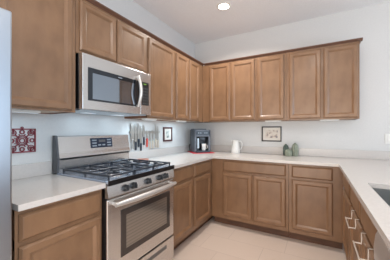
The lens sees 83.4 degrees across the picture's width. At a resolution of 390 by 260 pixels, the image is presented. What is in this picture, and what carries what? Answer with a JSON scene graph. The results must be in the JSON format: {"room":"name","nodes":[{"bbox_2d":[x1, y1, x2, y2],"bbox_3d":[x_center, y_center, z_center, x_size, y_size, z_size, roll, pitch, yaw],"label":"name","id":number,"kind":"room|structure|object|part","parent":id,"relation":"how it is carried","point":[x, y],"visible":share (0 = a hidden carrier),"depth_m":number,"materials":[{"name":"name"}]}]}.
{"room":"kitchen","nodes":[
{"label":"kitchen","id":0,"kind":"room"},
{"bbox_2d":[12,0,194,173],"bbox_3d":[-1.509,-0.113,1.190,0.100,2.746,6.200,0,0,29],"label":"wall","id":1,"kind":"structure","parent":0,"point":[47,126],"depth_m":2.22,"materials":[{"name":"paint"}]},
{"bbox_2d":[12,127,35,152],"bbox_3d":[-1.236,0.069,1.566,0.010,0.186,0.172,0,0,29],"label":"wall art","id":2,"kind":"object","parent":1,"relation":"attached to","point":[21,129],"visible":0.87,"depth_m":1.57,"materials":[{"name":"red paint"}]},
{"bbox_2d":[12,161,51,179],"bbox_3d":[-1.254,0.296,1.525,0.018,0.100,0.476,0,0,29],"label":"backsplash","id":3,"kind":"structure","parent":1,"relation":"attached to","point":[21,171],"depth_m":1.61,"materials":[{"name":"stone"}]},
{"bbox_2d":[0,0,74,113],"bbox_3d":[-1.111,-0.551,1.446,0.344,0.853,0.476,0,0,29],"label":"upper cabinet","id":4,"kind":"object","parent":1,"relation":"attached to","point":[43,31],"visible":0.85,"depth_m":1.39,"materials":[{"name":"brown wood"}]},
{"bbox_2d":[12,109,40,113],"bbox_3d":[-1.115,-0.121,1.406,0.056,0.020,0.200,0,0,29],"label":"light","id":5,"kind":"object","parent":4,"relation":"attached to","point":[13,110],"visible":0.59,"depth_m":1.40,"materials":[{"name":"white plastic"}]},
{"bbox_3d":[-0.976,-0.546,1.367,0.006,0.703,0.311,0,0,29],"label":"panel","id":6,"kind":"part","parent":4,"relation":"part of","materials":[{"name":"brown wood"}]},
{"bbox_2d":[86,0,203,65],"bbox_3d":[-0.486,-0.991,2.251,0.046,0.026,2.493,0,0,29],"label":"crown molding","id":7,"kind":"structure","parent":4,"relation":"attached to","point":[94,2],"depth_m":2.11,"materials":[{"name":"brown wood"}]},
{"bbox_2d":[75,0,146,73],"bbox_3d":[-0.810,-0.770,1.988,0.344,0.416,0.758,0,0,29],"label":"upper cabinet","id":8,"kind":"object","parent":1,"relation":"attached to","point":[98,33],"visible":0.73,"depth_m":1.81,"materials":[{"name":"brown wood"}]},
{"bbox_3d":[-0.760,-0.771,1.744,0.020,0.370,0.331,0,0,29],"label":"door","id":9,"kind":"part","parent":8,"relation":"part of","materials":[{"name":"brown wood"}]},
{"bbox_3d":[-0.765,-0.771,1.747,0.006,0.254,0.215,0,0,29],"label":"panel","id":10,"kind":"part","parent":8,"relation":"part of","materials":[{"name":"brown wood"}]},
{"bbox_2d":[75,52,150,116],"bbox_3d":[-0.762,-0.350,1.962,0.452,0.416,0.737,0,0,29],"label":"microwave","id":11,"kind":"object","parent":8,"relation":"attached to","point":[102,87],"visible":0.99,"depth_m":1.78,"materials":[{"name":"silver metal"}]},
{"bbox_3d":[-0.657,-0.329,1.823,0.001,0.193,0.436,0,0,29],"label":"pane","id":12,"kind":"part","parent":11,"relation":"part of","materials":[{"name":"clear glass"}]},
{"bbox_3d":[-0.511,-0.357,2.020,0.070,0.294,0.031,0,0,29],"label":"handle","id":13,"kind":"part","parent":11,"relation":"part of","materials":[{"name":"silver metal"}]},
{"bbox_3d":[-0.500,-0.353,2.155,0.044,0.405,0.146,0,0,29],"label":"control panel","id":14,"kind":"part","parent":11,"relation":"part of","materials":[{"name":"silver metal"}]},
{"bbox_3d":[-0.585,-0.771,2.058,0.020,0.370,0.363,0,0,29],"label":"door","id":15,"kind":"part","parent":8,"relation":"part of","materials":[{"name":"brown wood"}]},
{"bbox_3d":[-0.590,-0.771,2.061,0.006,0.254,0.247,0,0,29],"label":"panel","id":16,"kind":"part","parent":8,"relation":"part of","materials":[{"name":"brown wood"}]},
{"bbox_2d":[124,35,173,119],"bbox_3d":[-0.504,-0.551,2.537,0.344,0.853,0.496,0,0,29],"label":"upper cabinet","id":17,"kind":"object","parent":1,"relation":"attached to","point":[160,57],"visible":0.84,"depth_m":2.43,"materials":[{"name":"brown wood"}]},
{"bbox_3d":[-0.380,-0.551,2.468,0.019,0.853,0.496,0,0,29],"label":"frame","id":18,"kind":"part","parent":17,"relation":"part of","materials":[{"name":"brown wood"}]},
{"bbox_3d":[-0.364,-0.547,2.455,0.020,0.817,0.459,0,0,29],"label":"door","id":19,"kind":"part","parent":17,"relation":"part of","materials":[{"name":"brown wood"}]},
{"bbox_3d":[-0.369,-0.547,2.458,0.006,0.701,0.343,0,0,29],"label":"panel","id":20,"kind":"part","parent":17,"relation":"part of","materials":[{"name":"brown wood"}]},
{"bbox_2d":[129,145,189,160],"bbox_3d":[-0.388,0.296,3.082,0.018,0.100,1.563,0,0,29],"label":"backsplash","id":21,"kind":"structure","parent":1,"relation":"attached to","point":[149,153],"depth_m":2.88,"materials":[{"name":"stone"}]},
{"bbox_2d":[163,127,171,141],"bbox_3d":[-0.383,0.060,3.093,0.017,0.200,0.205,0,0,29],"label":"framed picture","id":22,"kind":"object","parent":1,"relation":"attached to","point":[167,131],"visible":1,"depth_m":3.09},
{"bbox_2d":[156,50,208,122],"bbox_3d":[-0.120,-0.551,3.229,0.344,0.853,1.080,0,0,29],"label":"upper cabinet","id":23,"kind":"object","parent":1,"relation":"attached to","point":[188,74],"visible":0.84,"depth_m":2.93,"materials":[{"name":"brown wood"}]},
{"bbox_3d":[-0.159,-0.547,2.825,0.020,0.817,0.290,0,0,29],"label":"door","id":24,"kind":"part","parent":23,"relation":"part of","materials":[{"name":"brown wood"}]},
{"bbox_3d":[-0.164,-0.547,2.827,0.006,0.701,0.174,0,0,29],"label":"panel","id":25,"kind":"part","parent":23,"relation":"part of","materials":[{"name":"brown wood"}]},
{"bbox_3d":[0.004,-0.551,3.160,0.019,0.853,1.080,0,0,29],"label":"frame","id":26,"kind":"part","parent":23,"relation":"part of","materials":[{"name":"brown wood"}]},
{"bbox_3d":[-0.006,-0.547,3.099,0.020,0.817,0.274,0,0,29],"label":"door","id":27,"kind":"part","parent":23,"relation":"part of","materials":[{"name":"brown wood"}]},
{"bbox_3d":[-0.011,-0.547,3.102,0.006,0.701,0.158,0,0,29],"label":"panel","id":28,"kind":"part","parent":23,"relation":"part of","materials":[{"name":"brown wood"}]},
{"bbox_3d":[-0.606,0.025,2.693,0.017,0.026,0.535,0,0,29],"label":"magnetic knife strip","id":29,"kind":"object","parent":1,"relation":"attached to","visible":0},
{"bbox_2d":[131,123,133,148],"bbox_3d":[-0.707,0.065,2.486,0.016,0.300,0.050,0,0,29],"label":"kitchen knife","id":30,"kind":"object","parent":29,"relation":"attached to","point":[132,126],"visible":1,"depth_m":2.48,"materials":[{"name":"silver metal"}]},
{"bbox_3d":[-0.708,0.013,2.486,0.002,0.195,0.050,0,0,29],"label":"blade","id":31,"kind":"part","parent":30,"relation":"part of","materials":[{"name":"silver metal"}]},
{"bbox_2d":[135,125,136,149],"bbox_3d":[-0.683,0.083,2.529,0.016,0.305,0.036,0,0,29],"label":"kitchen knife","id":32,"kind":"object","parent":29,"relation":"attached to","point":[135,125],"visible":1,"depth_m":2.52,"materials":[{"name":"silver metal"}]},
{"bbox_3d":[-0.684,0.034,2.530,0.002,0.208,0.036,0,0,29],"label":"blade","id":33,"kind":"part","parent":32,"relation":"part of","materials":[{"name":"silver metal"}]},
{"bbox_2d":[138,124,139,146],"bbox_3d":[-0.660,0.059,2.570,0.016,0.287,0.034,0,0,29],"label":"kitchen knife","id":34,"kind":"object","parent":29,"relation":"attached to","point":[138,124],"visible":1,"depth_m":2.57,"materials":[{"name":"silver metal"}]},
{"bbox_2d":[140,126,141,150],"bbox_3d":[-0.641,0.098,2.604,0.016,0.295,0.032,0,0,29],"label":"kitchen knife","id":35,"kind":"object","parent":29,"relation":"attached to","point":[140,126],"visible":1,"depth_m":2.60,"materials":[{"name":"silver metal"}]},
{"bbox_3d":[-0.642,0.055,2.605,0.002,0.210,0.032,0,0,29],"label":"blade","id":36,"kind":"part","parent":35,"relation":"part of","materials":[{"name":"silver metal"}]},
{"bbox_2d":[143,125,144,144],"bbox_3d":[-0.616,0.059,2.649,0.016,0.247,0.036,0,0,29],"label":"kitchen knife","id":37,"kind":"object","parent":29,"relation":"attached to","point":[143,125],"visible":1,"depth_m":2.64,"materials":[{"name":"silver metal"}]},
{"bbox_2d":[146,130,147,146],"bbox_3d":[-0.590,0.103,2.696,0.016,0.210,0.022,0,0,29],"label":"kitchen knife","id":38,"kind":"object","parent":29,"relation":"attached to","point":[146,130],"visible":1,"depth_m":2.69,"materials":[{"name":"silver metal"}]},
{"bbox_2d":[149,131,150,148],"bbox_3d":[-0.565,0.121,2.742,0.016,0.233,0.026,0,0,29],"label":"kitchen knife","id":39,"kind":"object","parent":29,"relation":"attached to","point":[149,131],"visible":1,"depth_m":2.73,"materials":[{"name":"silver metal"}]},
{"bbox_2d":[155,124,156,147],"bbox_3d":[-0.508,0.075,2.844,0.016,0.306,0.026,0,0,29],"label":"kitchen knife","id":40,"kind":"object","parent":29,"relation":"attached to","point":[155,124],"visible":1,"depth_m":2.84,"materials":[{"name":"silver metal"}]},
{"bbox_2d":[157,126,158,147],"bbox_3d":[-0.485,0.088,2.884,0.016,0.287,0.022,0,0,29],"label":"kitchen knife","id":41,"kind":"object","parent":29,"relation":"attached to","point":[157,126],"visible":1,"depth_m":2.88,"materials":[{"name":"silver metal"}]},
{"bbox_2d":[171,217,345,259],"bbox_3d":[1.157,1.310,-0.292,6.200,0.100,6.200,0,0,29],"label":"floor","id":42,"kind":"structure","parent":0,"point":[214,240],"depth_m":2.35,"materials":[{"name":"tile"}]},
{"bbox_2d":[0,8,11,259],"bbox_3d":[-1.283,0.367,0.716,0.695,1.785,0.910,0,0,29],"label":"refrigerator","id":43,"kind":"object","parent":42,"relation":"on","point":[5,15],"visible":1,"depth_m":0.95,"materials":[{"name":"grey metal"}]},
{"bbox_2d":[12,189,101,259],"bbox_3d":[-0.987,0.819,1.377,0.630,0.883,0.476,0,0,29],"label":"base cabinet","id":44,"kind":"object","parent":42,"relation":"on","point":[70,228],"visible":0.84,"depth_m":1.20,"materials":[{"name":"brown wood"}]},
{"bbox_2d":[12,174,105,211],"bbox_3d":[-0.979,0.361,1.372,0.647,0.030,0.476,0,0,29],"label":"countertop","id":45,"kind":"structure","parent":44,"relation":"on","point":[31,192],"depth_m":1.29,"materials":[{"name":"stone"}]},
{"bbox_3d":[-0.721,0.467,1.228,0.020,0.130,0.448,0,0,29],"label":"drawer","id":46,"kind":"part","parent":44,"relation":"part of","materials":[{"name":"brown wood"}]},
{"bbox_3d":[-0.721,0.833,1.228,0.020,0.554,0.448,0,0,29],"label":"door","id":47,"kind":"part","parent":44,"relation":"part of","materials":[{"name":"brown wood"}]},
{"bbox_3d":[-0.726,0.833,1.231,0.006,0.438,0.332,0,0,29],"label":"panel","id":48,"kind":"part","parent":44,"relation":"part of","materials":[{"name":"brown wood"}]},
{"bbox_2d":[53,134,176,259],"bbox_3d":[-0.630,0.652,1.887,0.719,1.216,0.754,0,0,29],"label":"gas range","id":49,"kind":"object","parent":42,"relation":"on","point":[137,197],"visible":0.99,"depth_m":1.75,"materials":[{"name":"silver metal"}]},
{"bbox_2d":[57,161,171,183],"bbox_3d":[-0.639,0.345,1.893,0.587,0.020,0.754,0,0,29],"label":"cooktop","id":50,"kind":"object","parent":49,"relation":"in","point":[123,178],"depth_m":1.69,"materials":[{"name":"black metal"}]},
{"bbox_3d":[-0.478,0.406,1.540,0.038,0.050,0.050,-13,-6,28],"label":"knob","id":51,"kind":"part","parent":49,"relation":"part of","materials":[{"name":"grey plastic"}]},
{"bbox_3d":[-0.440,0.406,1.609,0.038,0.050,0.050,-13,-6,28],"label":"knob","id":52,"kind":"part","parent":49,"relation":"part of","materials":[{"name":"grey plastic"}]},
{"bbox_3d":[-0.399,0.403,1.759,0.048,0.095,0.754,0,0,29],"label":"control panel","id":53,"kind":"part","parent":49,"relation":"part of","materials":[{"name":"silver metal"}]},
{"bbox_3d":[-0.394,0.723,1.756,0.022,0.530,0.754,0,0,29],"label":"oven door","id":54,"kind":"part","parent":49,"relation":"part of","materials":[{"name":"silver metal"}]},
{"bbox_3d":[-0.380,0.349,1.748,0.006,0.035,0.754,0,0,29],"label":"trim","id":55,"kind":"part","parent":49,"relation":"part of","materials":[{"name":"metal"}]},
{"bbox_3d":[-0.352,0.492,1.733,0.084,0.041,0.692,0,0,29],"label":"door handle","id":56,"kind":"part","parent":49,"relation":"part of","materials":[{"name":"silver metal"}]},
{"bbox_3d":[-0.364,0.406,1.747,0.038,0.050,0.050,-13,-6,28],"label":"knob","id":57,"kind":"part","parent":49,"relation":"part of","materials":[{"name":"grey plastic"}]},
{"bbox_3d":[-0.394,1.104,1.756,0.022,0.212,0.754,0,0,29],"label":"storage drawer","id":58,"kind":"part","parent":49,"relation":"part of","materials":[{"name":"silver metal"}]},
{"bbox_2d":[172,159,213,248],"bbox_3d":[-0.117,0.819,2.942,0.630,0.883,1.580,0,0,29],"label":"base cabinet","id":59,"kind":"object","parent":42,"relation":"on","point":[192,193],"visible":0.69,"depth_m":2.43,"materials":[{"name":"brown wood"}]},
{"bbox_3d":[-0.127,0.833,2.296,0.020,0.554,0.384,0,0,29],"label":"door","id":60,"kind":"part","parent":59,"relation":"part of","materials":[{"name":"brown wood"}]},
{"bbox_3d":[-0.127,0.467,2.296,0.020,0.130,0.384,0,0,29],"label":"drawer","id":61,"kind":"part","parent":59,"relation":"part of","materials":[{"name":"brown wood"}]},
{"bbox_3d":[-0.132,0.833,2.299,0.006,0.438,0.268,0,0,29],"label":"panel","id":62,"kind":"part","parent":59,"relation":"part of","materials":[{"name":"brown wood"}]},
{"bbox_3d":[0.098,0.467,2.700,0.020,0.130,0.419,0,0,29],"label":"drawer","id":63,"kind":"part","parent":59,"relation":"part of","materials":[{"name":"brown wood"}]},
{"bbox_3d":[0.098,0.833,2.700,0.020,0.554,0.419,0,0,29],"label":"door","id":64,"kind":"part","parent":59,"relation":"part of","materials":[{"name":"brown wood"}]},
{"bbox_3d":[0.093,0.833,2.702,0.006,0.438,0.303,0,0,29],"label":"panel","id":65,"kind":"part","parent":59,"relation":"part of","materials":[{"name":"brown wood"}]},
{"bbox_2d":[132,151,389,250],"bbox_3d":[0.580,0.361,1.859,2.899,0.030,2.799,0,0,29],"label":"countertop","id":66,"kind":"structure","parent":59,"relation":"on","point":[363,175],"depth_m":2.13,"materials":[{"name":"stone"}]},
{"bbox_2d":[231,140,241,152],"bbox_3d":[0.618,0.249,3.313,0.148,0.193,0.140,0,0,-27],"label":"jug","id":67,"kind":"object","parent":66,"relation":"on","point":[235,148],"visible":0.99,"depth_m":3.26,"materials":[{"name":"white ceramic"}]},
{"bbox_2d":[283,144,288,154],"bbox_3d":[1.242,0.268,2.993,0.072,0.156,0.076,0,0,29],"label":"cactus figurine","id":68,"kind":"object","parent":66,"relation":"on","point":[285,147],"visible":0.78,"depth_m":2.97,"materials":[{"name":"green ceramic"}]},
{"bbox_2d":[285,149,291,155],"bbox_3d":[1.241,0.297,2.905,0.088,0.098,0.092,0,0,29],"label":"cactus figurine","id":69,"kind":"object","parent":66,"relation":"on","point":[288,152],"visible":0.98,"depth_m":2.87,"materials":[{"name":"green ceramic"}]},
{"bbox_2d":[292,143,298,155],"bbox_3d":[1.331,0.258,2.912,0.084,0.176,0.088,0,0,29],"label":"cactus figurine","id":70,"kind":"object","parent":66,"relation":"on","point":[295,149],"visible":0.99,"depth_m":2.88,"materials":[{"name":"green ceramic"}]},
{"bbox_2d":[372,188,389,205],"bbox_3d":[1.157,0.475,1.081,0.411,0.197,0.616,0,0,29],"label":"sink","id":71,"kind":"object","parent":66,"relation":"in","point":[384,194],"visible":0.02,"depth_m":1.40,"materials":[{"name":"silver metal"}]},
{"bbox_3d":[0.089,0.343,3.400,0.340,0.006,0.350,0,0,-16],"label":"mat","id":72,"kind":"object","parent":66,"relation":"on","visible":0},
{"bbox_2d":[189,129,209,152],"bbox_3d":[0.065,0.161,3.421,0.282,0.358,0.305,0,0,-16],"label":"coffee maker","id":73,"kind":"object","parent":72,"relation":"on","point":[198,137],"visible":1,"depth_m":3.32,"materials":[{"name":"grey plastic"}]},
{"bbox_3d":[0.098,0.150,3.368,0.097,0.089,0.105,0,0,-16],"label":"spout","id":74,"kind":"part","parent":73,"relation":"part of","materials":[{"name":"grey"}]},
{"bbox_3d":[0.081,0.207,3.427,0.182,0.202,0.019,0,0,-16],"label":"recess panel","id":75,"kind":"part","parent":73,"relation":"part of","materials":[{"name":"grey plastic"}]},
{"bbox_2d":[196,150,209,152],"bbox_3d":[0.101,0.324,3.357,0.216,0.030,0.164,0,0,-16],"label":"drip tray","id":76,"kind":"object","parent":73,"relation":"on","point":[197,151],"depth_m":3.29,"materials":[{"name":"grey plastic"}]},
{"bbox_3d":[0.117,0.045,3.301,0.194,0.060,0.005,0,0,-16],"label":"control panel","id":77,"kind":"part","parent":73,"relation":"part of","materials":[{"name":"grey plastic"}]},
{"bbox_2d":[212,158,288,237],"bbox_3d":[0.790,0.819,2.983,0.951,0.883,0.630,0,0,29],"label":"base cabinet","id":78,"kind":"object","parent":42,"relation":"on","point":[254,195],"visible":0.88,"depth_m":2.69,"materials":[{"name":"brown wood"}]},
{"bbox_3d":[0.534,0.833,2.783,0.264,0.438,0.006,0,0,29],"label":"panel","id":79,"kind":"part","parent":78,"relation":"part of","materials":[{"name":"brown wood"}]},
{"bbox_3d":[0.532,0.833,2.778,0.380,0.554,0.020,0,0,29],"label":"door","id":80,"kind":"part","parent":78,"relation":"part of","materials":[{"name":"brown wood"}]},
{"bbox_3d":[0.700,0.467,2.684,0.766,0.130,0.020,0,0,29],"label":"drawer","id":81,"kind":"part","parent":78,"relation":"part of","materials":[{"name":"brown wood"}]},
{"bbox_3d":[0.876,0.833,2.593,0.254,0.438,0.006,0,0,29],"label":"panel","id":82,"kind":"part","parent":78,"relation":"part of","materials":[{"name":"brown wood"}]},
{"bbox_3d":[0.873,0.833,2.588,0.370,0.554,0.020,0,0,29],"label":"door","id":83,"kind":"part","parent":78,"relation":"part of","materials":[{"name":"brown wood"}]},
{"bbox_2d":[289,164,342,249],"bbox_3d":[1.435,0.819,2.625,0.518,0.883,0.630,0,0,29],"label":"base cabinet","id":84,"kind":"object","parent":42,"relation":"on","point":[315,191],"visible":0.85,"depth_m":2.36,"materials":[{"name":"brown wood"}]},
{"bbox_3d":[1.264,0.833,2.377,0.278,0.438,0.006,0,0,29],"label":"panel","id":85,"kind":"part","parent":84,"relation":"part of","materials":[{"name":"brown wood"}]},
{"bbox_3d":[1.262,0.467,2.372,0.394,0.130,0.020,0,0,29],"label":"drawer","id":86,"kind":"part","parent":84,"relation":"part of","materials":[{"name":"brown wood"}]},
{"bbox_3d":[1.262,0.833,2.372,0.394,0.554,0.020,0,0,29],"label":"door","id":87,"kind":"part","parent":84,"relation":"part of","materials":[{"name":"brown wood"}]},
{"bbox_2d":[343,174,352,259],"bbox_3d":[1.621,0.819,1.812,0.632,0.883,0.646,0,0,29],"label":"base cabinet","id":88,"kind":"object","parent":42,"relation":"on","point":[347,204],"visible":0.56,"depth_m":1.92,"materials":[{"name":"brown wood"}]},
{"bbox_3d":[1.329,0.472,1.916,0.020,0.140,0.510,0,0,29],"label":"drawer","id":89,"kind":"part","parent":88,"relation":"part of","materials":[{"name":"brown wood"}]},
{"bbox_3d":[1.334,0.844,1.913,0.006,0.416,0.394,0,0,29],"label":"panel","id":90,"kind":"part","parent":88,"relation":"part of","materials":[{"name":"brown wood"}]},
{"bbox_2d":[350,186,376,259],"bbox_3d":[1.241,0.819,1.128,0.632,0.883,0.912,0,0,29],"label":"base cabinet","id":91,"kind":"object","parent":42,"relation":"on","point":[365,225],"visible":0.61,"depth_m":1.30,"materials":[{"name":"brown wood"}]},
{"bbox_2d":[345,210,359,228],"bbox_3d":[1.074,0.608,1.499,0.061,0.066,0.204,0,0,29],"label":"towel bar","id":92,"kind":"object","parent":91,"relation":"attached to","point":[346,218],"visible":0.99,"depth_m":1.48,"materials":[{"name":"silver metal"}]},
{"bbox_3d":[1.081,0.472,1.471,0.020,0.140,0.421,0,0,29],"label":"drawer","id":93,"kind":"part","parent":91,"relation":"part of","materials":[{"name":"brown wood"}]},
{"bbox_3d":[1.087,0.844,1.469,0.006,0.416,0.305,0,0,29],"label":"panel","id":94,"kind":"part","parent":91,"relation":"part of","materials":[{"name":"brown wood"}]},
{"bbox_3d":[1.081,0.844,1.471,0.020,0.532,0.421,0,0,29],"label":"door","id":95,"kind":"part","parent":91,"relation":"part of","materials":[{"name":"brown wood"}]},
{"bbox_2d":[353,232,373,259],"bbox_3d":[0.880,0.608,1.152,0.061,0.066,0.209,0,0,29],"label":"towel bar","id":96,"kind":"object","parent":91,"relation":"attached to","point":[354,242],"visible":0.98,"depth_m":1.15,"materials":[{"name":"silver metal"}]},
{"bbox_3d":[0.865,0.844,1.083,0.020,0.532,0.421,0,0,29],"label":"door","id":97,"kind":"part","parent":91,"relation":"part of","materials":[{"name":"brown wood"}]},
{"bbox_3d":[0.865,0.472,1.083,0.020,0.140,0.421,0,0,29],"label":"drawer","id":98,"kind":"part","parent":91,"relation":"part of","materials":[{"name":"brown wood"}]},
{"bbox_2d":[374,231,389,259],"bbox_3d":[0.855,0.823,0.475,0.632,0.875,0.592,0,0,29],"label":"dishwasher","id":99,"kind":"object","parent":42,"relation":"on","point":[381,251],"visible":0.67,"depth_m":0.81,"materials":[{"name":"grey metal"}]},
{"bbox_2d":[133,0,389,43],"bbox_3d":[1.157,-1.536,-0.292,6.200,0.100,6.200,0,0,29],"label":"ceiling","id":100,"kind":"structure","parent":0,"point":[198,21],"depth_m":2.77,"materials":[{"name":"paint"}]},
{"bbox_2d":[216,2,230,9],"bbox_3d":[0.345,-1.481,2.628,0.176,0.009,0.176,0,0,29],"label":"recessed light","id":101,"kind":"object","parent":100,"relation":"in","point":[223,5],"visible":1,"depth_m":2.62,"materials":[{"name":"white plastic"}]},
{"bbox_2d":[195,2,389,189],"bbox_3d":[2.683,-0.113,2.350,6.100,2.746,0.100,0,0,29],"label":"wall","id":102,"kind":"structure","parent":0,"point":[372,23],"depth_m":2.82,"materials":[{"name":"paint"}]},
{"bbox_2d":[203,58,261,121],"bbox_3d":[0.547,-0.551,3.281,0.806,0.853,0.344,0,0,29],"label":"upper cabinet","id":103,"kind":"object","parent":102,"relation":"attached to","point":[229,88],"visible":0.91,"depth_m":3.12,"materials":[{"name":"brown wood"}]},
{"bbox_3d":[0.359,-0.547,3.207,0.203,0.701,0.006,0,0,29],"label":"panel","id":104,"kind":"part","parent":103,"relation":"part of","materials":[{"name":"brown wood"}]},
{"bbox_3d":[0.356,-0.547,3.202,0.319,0.817,0.020,0,0,29],"label":"door","id":105,"kind":"part","parent":103,"relation":"part of","materials":[{"name":"brown wood"}]},
{"bbox_3d":[0.662,-0.547,3.038,0.218,0.701,0.006,0,0,29],"label":"panel","id":106,"kind":"part","parent":103,"relation":"part of","materials":[{"name":"brown wood"}]},
{"bbox_3d":[0.659,-0.547,3.033,0.334,0.817,0.020,0,0,29],"label":"door","id":107,"kind":"part","parent":103,"relation":"part of","materials":[{"name":"brown wood"}]},
{"bbox_2d":[262,126,281,141],"bbox_3d":[1.103,0.057,3.159,0.272,0.216,0.017,0,0,29],"label":"framed picture","id":108,"kind":"object","parent":102,"relation":"attached to","point":[269,133],"visible":1,"depth_m":3.15,"materials":[{"name":"black"}]},
{"bbox_2d":[265,130,277,137],"bbox_3d":[1.104,0.057,3.161,0.170,0.115,0.001,0,0,29],"label":"print","id":109,"kind":"object","parent":108,"relation":"attached to","point":[268,133],"depth_m":3.16},
{"bbox_2d":[256,53,287,121],"bbox_3d":[1.067,-0.551,2.992,0.377,0.853,0.344,0,0,29],"label":"upper cabinet","id":110,"kind":"object","parent":102,"relation":"attached to","point":[271,70],"visible":0.92,"depth_m":2.85,"materials":[{"name":"brown wood"}]},
{"bbox_3d":[0.986,-0.547,2.858,0.215,0.701,0.006,0,0,29],"label":"panel","id":111,"kind":"part","parent":110,"relation":"part of","materials":[{"name":"brown wood"}]},
{"bbox_2d":[210,145,389,159],"bbox_3d":[1.255,0.296,3.074,2.899,0.100,0.018,0,0,29],"label":"backsplash","id":112,"kind":"structure","parent":102,"relation":"attached to","point":[361,154],"depth_m":2.86,"materials":[{"name":"stone"}]},
{"bbox_2d":[287,41,359,120],"bbox_3d":[1.558,-0.551,2.719,0.741,0.853,0.344,0,0,29],"label":"upper cabinet","id":113,"kind":"object","parent":102,"relation":"attached to","point":[323,82],"visible":0.98,"depth_m":2.56,"materials":[{"name":"brown wood"}]},
{"bbox_2d":[204,37,362,65],"bbox_3d":[1.061,-0.991,2.993,1.930,0.026,0.350,0,0,29],"label":"crown molding","id":114,"kind":"structure","parent":113,"relation":"attached to","point":[356,39],"depth_m":2.73,"materials":[{"name":"brown wood"}]},
{"bbox_3d":[1.333,-0.547,2.665,0.231,0.701,0.006,0,0,29],"label":"panel","id":115,"kind":"part","parent":113,"relation":"part of","materials":[{"name":"brown wood"}]},
{"bbox_3d":[1.331,-0.547,2.660,0.347,0.817,0.020,0,0,29],"label":"door","id":116,"kind":"part","parent":113,"relation":"part of","materials":[{"name":"brown wood"}]},
{"bbox_2d":[320,119,338,120],"bbox_3d":[1.626,-0.121,2.651,0.200,0.020,0.056,0,0,29],"label":"light","id":117,"kind":"object","parent":113,"relation":"attached to","point":[320,119],"visible":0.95,"depth_m":2.63,"materials":[{"name":"white plastic"}]},
{"bbox_3d":[1.648,-0.547,2.483,0.330,0.817,0.020,0,0,29],"label":"door","id":118,"kind":"part","parent":113,"relation":"part of","materials":[{"name":"brown wood"}]},
{"bbox_3d":[1.651,-0.547,2.488,0.214,0.701,0.006,0,0,29],"label":"panel","id":119,"kind":"part","parent":113,"relation":"part of","materials":[{"name":"brown wood"}]},
{"bbox_2d":[385,134,389,143],"bbox_3d":[2.262,0.101,2.520,0.116,0.118,0.010,0,0,29],"label":"light switch","id":120,"kind":"object","parent":102,"relation":"attached to","point":[387,136],"visible":1,"depth_m":2.53,"materials":[{"name":"white plastic"}]}
]}

